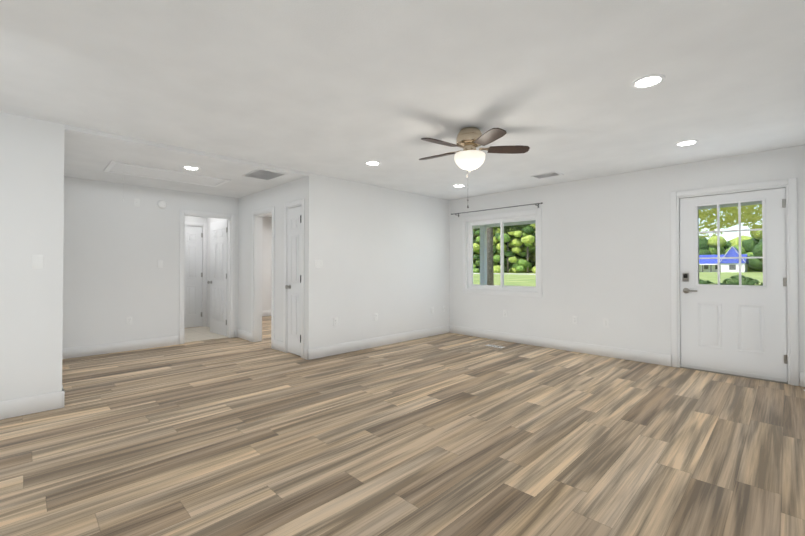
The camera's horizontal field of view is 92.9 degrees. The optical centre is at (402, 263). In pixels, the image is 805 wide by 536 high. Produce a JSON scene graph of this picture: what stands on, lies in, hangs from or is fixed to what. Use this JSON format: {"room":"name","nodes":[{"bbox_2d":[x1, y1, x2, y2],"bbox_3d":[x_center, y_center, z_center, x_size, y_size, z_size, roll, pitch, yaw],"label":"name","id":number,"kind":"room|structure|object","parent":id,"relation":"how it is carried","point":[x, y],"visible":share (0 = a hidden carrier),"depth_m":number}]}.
{"room":"empty living room","nodes":[
{"label":"empty living room","id":0,"kind":"room"},
{"bbox_2d":[0,112,43,401],"bbox_3d":[-3.594,0.013,2.714,1.530,2.440,0.120,1,-1,-45],"label":"wall","id":1,"kind":"structure","parent":0,"point":[31,220],"depth_m":3.11},
{"bbox_2d":[0,386,63,419],"bbox_3d":[-3.503,1.163,2.717,1.620,0.140,0.045,1,-1,-45],"label":"baseboard","id":2,"kind":"structure","parent":1,"relation":"attached to","point":[28,405],"depth_m":3.14},
{"bbox_2d":[32,255,43,268],"bbox_3d":[-3.031,-0.012,3.177,0.070,0.115,0.018,1,-1,-45],"label":"light switch","id":3,"kind":"object","parent":1,"relation":"attached to","point":[37,261],"visible":1,"depth_m":3.18},
{"bbox_2d":[40,120,64,394],"bbox_3d":[-3.820,0.028,4.111,0.120,2.440,2.420,1,-1,-45],"label":"wall","id":4,"kind":"structure","parent":0,"point":[52,174],"depth_m":3.25},
{"bbox_2d":[62,176,238,348],"bbox_3d":[-3.779,0.045,5.773,2.520,2.440,0.120,1,-1,-45],"label":"wall","id":5,"kind":"structure","parent":0,"point":[116,247],"depth_m":5.47},
{"bbox_2d":[62,336,178,358],"bbox_3d":[-4.004,1.192,5.443,1.455,0.140,0.015,1,-1,-45],"label":"baseboard","id":6,"kind":"structure","parent":5,"relation":"attached to","point":[82,351],"depth_m":5.41},
{"bbox_2d":[134,198,139,206],"bbox_3d":[-3.880,-0.887,5.586,0.070,0.115,0.018,1,-1,-45],"label":"door chime","id":7,"kind":"object","parent":5,"relation":"attached to","point":[137,202],"visible":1,"depth_m":5.59},
{"bbox_2d":[157,260,162,267],"bbox_3d":[-3.667,0.015,5.788,0.070,0.115,0.018,1,-1,-45],"label":"light switch","id":8,"kind":"object","parent":5,"relation":"attached to","point":[159,263],"visible":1,"depth_m":5.79},
{"bbox_2d":[157,200,166,208],"bbox_3d":[-3.647,-0.895,5.806,0.128,0.128,0.034,1,-1,-45],"label":"smoke detector","id":9,"kind":"object","parent":5,"relation":"attached to","point":[162,204],"visible":1,"depth_m":5.79},
{"bbox_2d":[179,209,234,343],"bbox_3d":[-3.230,0.216,6.318,0.850,2.110,0.154,1,-1,-45],"label":"door frame","id":10,"kind":"structure","parent":5,"relation":"attached to","point":[231,220],"depth_m":6.53},
{"bbox_2d":[185,216,206,225],"bbox_3d":[-4.450,0.062,7.362,1.230,2.440,0.120,1,-1,-45],"label":"wall","id":11,"kind":"structure","parent":0,"point":[196,219],"depth_m":7.62},
{"bbox_2d":[184,226,202,327],"bbox_3d":[-4.259,0.268,7.484,0.672,2.006,0.103,1,-1,-45],"label":"bathroom door","id":12,"kind":"structure","parent":11,"relation":"in","point":[193,275],"depth_m":7.60},
{"bbox_2d":[184,326,227,342],"bbox_3d":[-3.865,1.272,6.761,1.230,0.008,1.540,1,-1,-45],"label":"floor","id":13,"kind":"structure","parent":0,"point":[195,334],"depth_m":6.70},
{"bbox_2d":[207,173,316,352],"bbox_3d":[-2.666,0.056,6.830,0.550,2.440,4.650,1,-1,-45],"label":"wall","id":14,"kind":"structure","parent":0,"point":[279,196],"depth_m":5.57},
{"bbox_2d":[207,220,227,335],"bbox_3d":[-3.292,0.255,6.829,0.171,2.018,0.702,1,-1,-45],"label":"open bathroom door","id":15,"kind":"structure","parent":14,"relation":"in","point":[218,274],"depth_m":6.82},
{"bbox_2d":[236,329,250,340],"bbox_3d":[-2.652,1.202,6.392,0.030,0.140,0.575,1,-1,-45],"label":"baseboard","id":16,"kind":"structure","parent":14,"relation":"attached to","point":[242,334],"depth_m":6.40},
{"bbox_2d":[251,206,274,348],"bbox_3d":[-2.125,0.215,5.979,0.154,2.105,0.760,1,-1,-45],"label":"door frame","id":17,"kind":"structure","parent":14,"relation":"attached to","point":[256,284],"depth_m":6.17},
{"bbox_2d":[273,339,282,351],"bbox_3d":[-1.793,1.193,5.540,0.015,0.140,0.305,1,-1,-45],"label":"baseboard","id":18,"kind":"structure","parent":14,"relation":"attached to","point":[278,345],"depth_m":5.55},
{"bbox_2d":[285,206,300,355],"bbox_3d":[-1.490,0.239,5.239,0.103,2.016,0.389,1,-1,-45],"label":"closet door","id":19,"kind":"structure","parent":14,"relation":"in","point":[293,286],"depth_m":5.25},
{"bbox_2d":[283,199,304,357],"bbox_3d":[-1.450,0.205,5.288,0.137,2.110,0.540,1,-1,-45],"label":"door frame","id":20,"kind":"structure","parent":14,"relation":"attached to","point":[301,202],"depth_m":5.30},
{"bbox_2d":[262,217,271,310],"bbox_3d":[-3.454,0.084,9.410,2.830,2.440,0.120,1,-1,-45],"label":"wall","id":21,"kind":"structure","parent":0,"point":[266,257],"depth_m":9.43},
{"bbox_2d":[262,310,270,316],"bbox_3d":[-3.421,1.233,9.335,2.790,0.140,0.015,1,-1,-45],"label":"baseboard","id":22,"kind":"structure","parent":21,"relation":"attached to","point":[268,312],"depth_m":9.40},
{"bbox_2d":[317,174,449,347],"bbox_3d":[-0.176,0.049,6.113,2.830,2.440,0.120,1,-1,-45],"label":"wall","id":23,"kind":"structure","parent":0,"point":[383,253],"depth_m":5.84},
{"bbox_2d":[333,317,337,325],"bbox_3d":[-0.921,0.810,5.272,0.070,0.115,0.010,1,-1,-45],"label":"electrical outlet","id":24,"kind":"object","parent":23,"relation":"attached to","point":[335,321],"visible":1,"depth_m":5.26},
{"bbox_2d":[304,325,451,359],"bbox_3d":[-0.201,1.198,6.001,2.925,0.140,0.045,1,-1,-45],"label":"baseboard","id":25,"kind":"structure","parent":23,"relation":"attached to","point":[330,350],"depth_m":5.71},
{"bbox_2d":[0,316,804,535],"bbox_3d":[-1.559,1.301,4.427,7.150,0.100,9.900,1,-1,-45],"label":"floor","id":26,"kind":"structure","parent":0,"point":[449,434],"depth_m":2.57},
{"bbox_2d":[485,344,503,347],"bbox_3d":[1.407,1.262,5.812,0.110,0.007,0.280,1,-1,-45],"label":"floor vent","id":27,"kind":"object","parent":26,"relation":"in","point":[494,346],"visible":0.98,"depth_m":5.78},
{"bbox_2d":[0,0,804,217],"bbox_3d":[-1.506,-1.228,4.507,7.300,0.160,9.900,1,-1,-45],"label":"ceiling","id":28,"kind":"structure","parent":0,"point":[343,89],"depth_m":2.60},
{"bbox_2d":[103,161,230,200],"bbox_3d":[-3.025,-0.943,4.982,1.320,0.400,0.600,1,-1,-45],"label":"attic hatch","id":29,"kind":"object","parent":28,"relation":"attached to","point":[141,171],"visible":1,"depth_m":4.91},
{"bbox_2d":[182,166,199,169],"bbox_3d":[-2.543,-1.143,4.598,0.196,0.009,0.196,1,-1,-45],"label":"recessed light","id":30,"kind":"object","parent":28,"relation":"in","point":[191,167],"visible":0.96,"depth_m":4.58},
{"bbox_2d":[242,169,286,180],"bbox_3d":[-1.788,-1.139,4.945,0.380,0.011,0.520,1,-1,-45],"label":"ceiling vent","id":31,"kind":"object","parent":28,"relation":"in","point":[264,174],"visible":0.98,"depth_m":4.93},
{"bbox_2d":[364,161,380,165],"bbox_3d":[-0.353,-1.184,4.534,0.196,0.009,0.196,1,-1,-45],"label":"recessed light","id":32,"kind":"object","parent":28,"relation":"in","point":[372,163],"visible":1,"depth_m":4.53},
{"bbox_2d":[453,184,464,186],"bbox_3d":[0.856,-1.170,5.793,0.196,0.009,0.196,1,-1,-45],"label":"recessed light","id":33,"kind":"object","parent":28,"relation":"in","point":[459,185],"visible":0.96,"depth_m":5.76},
{"bbox_2d":[419,127,529,207],"bbox_3d":[0.576,-0.842,3.445,1.018,0.715,1.015,1,-1,-45],"label":"ceiling fan","id":34,"kind":"object","parent":28,"relation":"hanging from","point":[469,141],"visible":1,"depth_m":3.36},
{"bbox_2d":[530,171,563,178],"bbox_3d":[1.936,-1.177,5.137,0.250,0.011,0.360,1,-1,-45],"label":"ceiling vent","id":35,"kind":"object","parent":28,"relation":"in","point":[547,175],"visible":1,"depth_m":5.12},
{"bbox_2d":[631,74,665,88],"bbox_3d":[1.631,-1.205,2.541,0.196,0.009,0.196,1,-1,-45],"label":"recessed light","id":36,"kind":"object","parent":28,"relation":"in","point":[648,81],"visible":1,"depth_m":2.53},
{"bbox_2d":[674,139,698,145],"bbox_3d":[2.821,-1.191,3.798,0.196,0.009,0.196,1,-1,-45],"label":"recessed light","id":37,"kind":"object","parent":28,"relation":"in","point":[687,142],"visible":0.94,"depth_m":3.78},
{"bbox_2d":[449,145,804,385],"bbox_3d":[1.029,0.058,7.014,0.150,2.440,9.900,1,-1,-45],"label":"wall","id":38,"kind":"structure","parent":0,"point":[606,247],"depth_m":5.15},
{"bbox_2d":[451,202,542,216],"bbox_3d":[1.515,-0.876,6.358,0.099,0.064,1.734,1,-1,-45],"label":"curtain rod","id":39,"kind":"object","parent":38,"relation":"attached to","point":[535,204],"visible":1,"depth_m":6.19},
{"bbox_2d":[462,209,542,296],"bbox_3d":[1.645,-0.149,6.374,0.182,1.350,1.490,1,-1,-45],"label":"sliding window","id":40,"kind":"structure","parent":38,"relation":"in","point":[468,223],"depth_m":6.37},
{"bbox_2d":[448,325,670,365],"bbox_3d":[2.064,1.196,5.845,0.015,0.140,3.400,1,-1,-45],"label":"baseboard","id":41,"kind":"structure","parent":38,"relation":"attached to","point":[614,352],"depth_m":5.47},
{"bbox_2d":[572,316,577,323],"bbox_3d":[2.460,0.812,5.454,0.010,0.115,0.070,1,-1,-45],"label":"outlet","id":42,"kind":"object","parent":38,"relation":"attached to","point":[575,319],"visible":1,"depth_m":5.45},
{"bbox_2d":[680,188,787,381],"bbox_3d":[3.682,0.228,4.293,0.135,2.019,0.920,1,-1,-45],"label":"front door","id":43,"kind":"structure","parent":38,"relation":"in","point":[740,329],"depth_m":4.23},
{"bbox_2d":[670,178,798,385],"bbox_3d":[3.695,0.192,4.320,0.167,2.115,1.070,1,-1,-45],"label":"door frame","id":44,"kind":"structure","parent":38,"relation":"attached to","point":[789,185],"depth_m":4.01},
{"label":"outside","id":45,"kind":"structure","parent":0,"visible":0},
{"bbox_2d":[473,272,762,286],"bbox_3d":[93.107,2.482,98.763,259.850,0.135,320.000,1,-1,-45],"label":"lawn","id":46,"kind":"structure","parent":45,"point":[529,278],"depth_m":51.48},
{"bbox_2d":[473,202,761,284],"bbox_3d":[3.061,0.194,6.636,2.200,2.520,6.900,1,-1,-45],"label":"porch","id":47,"kind":"object","parent":46,"relation":"on","point":[483,253],"depth_m":8.77},
{"bbox_2d":[473,204,762,285],"bbox_3d":[40.560,-8.647,89.901,163.376,25.093,98.633,1,-1,-45],"label":"trees","id":48,"kind":"object","parent":46,"relation":"on","point":[523,233],"depth_m":90.69},
{"bbox_2d":[699,246,748,271],"bbox_3d":[89.356,-0.980,114.642,16.430,7.156,21.243,1,-1,-45],"label":"house","id":49,"kind":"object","parent":46,"relation":"on","point":[710,264],"depth_m":105.05}
]}

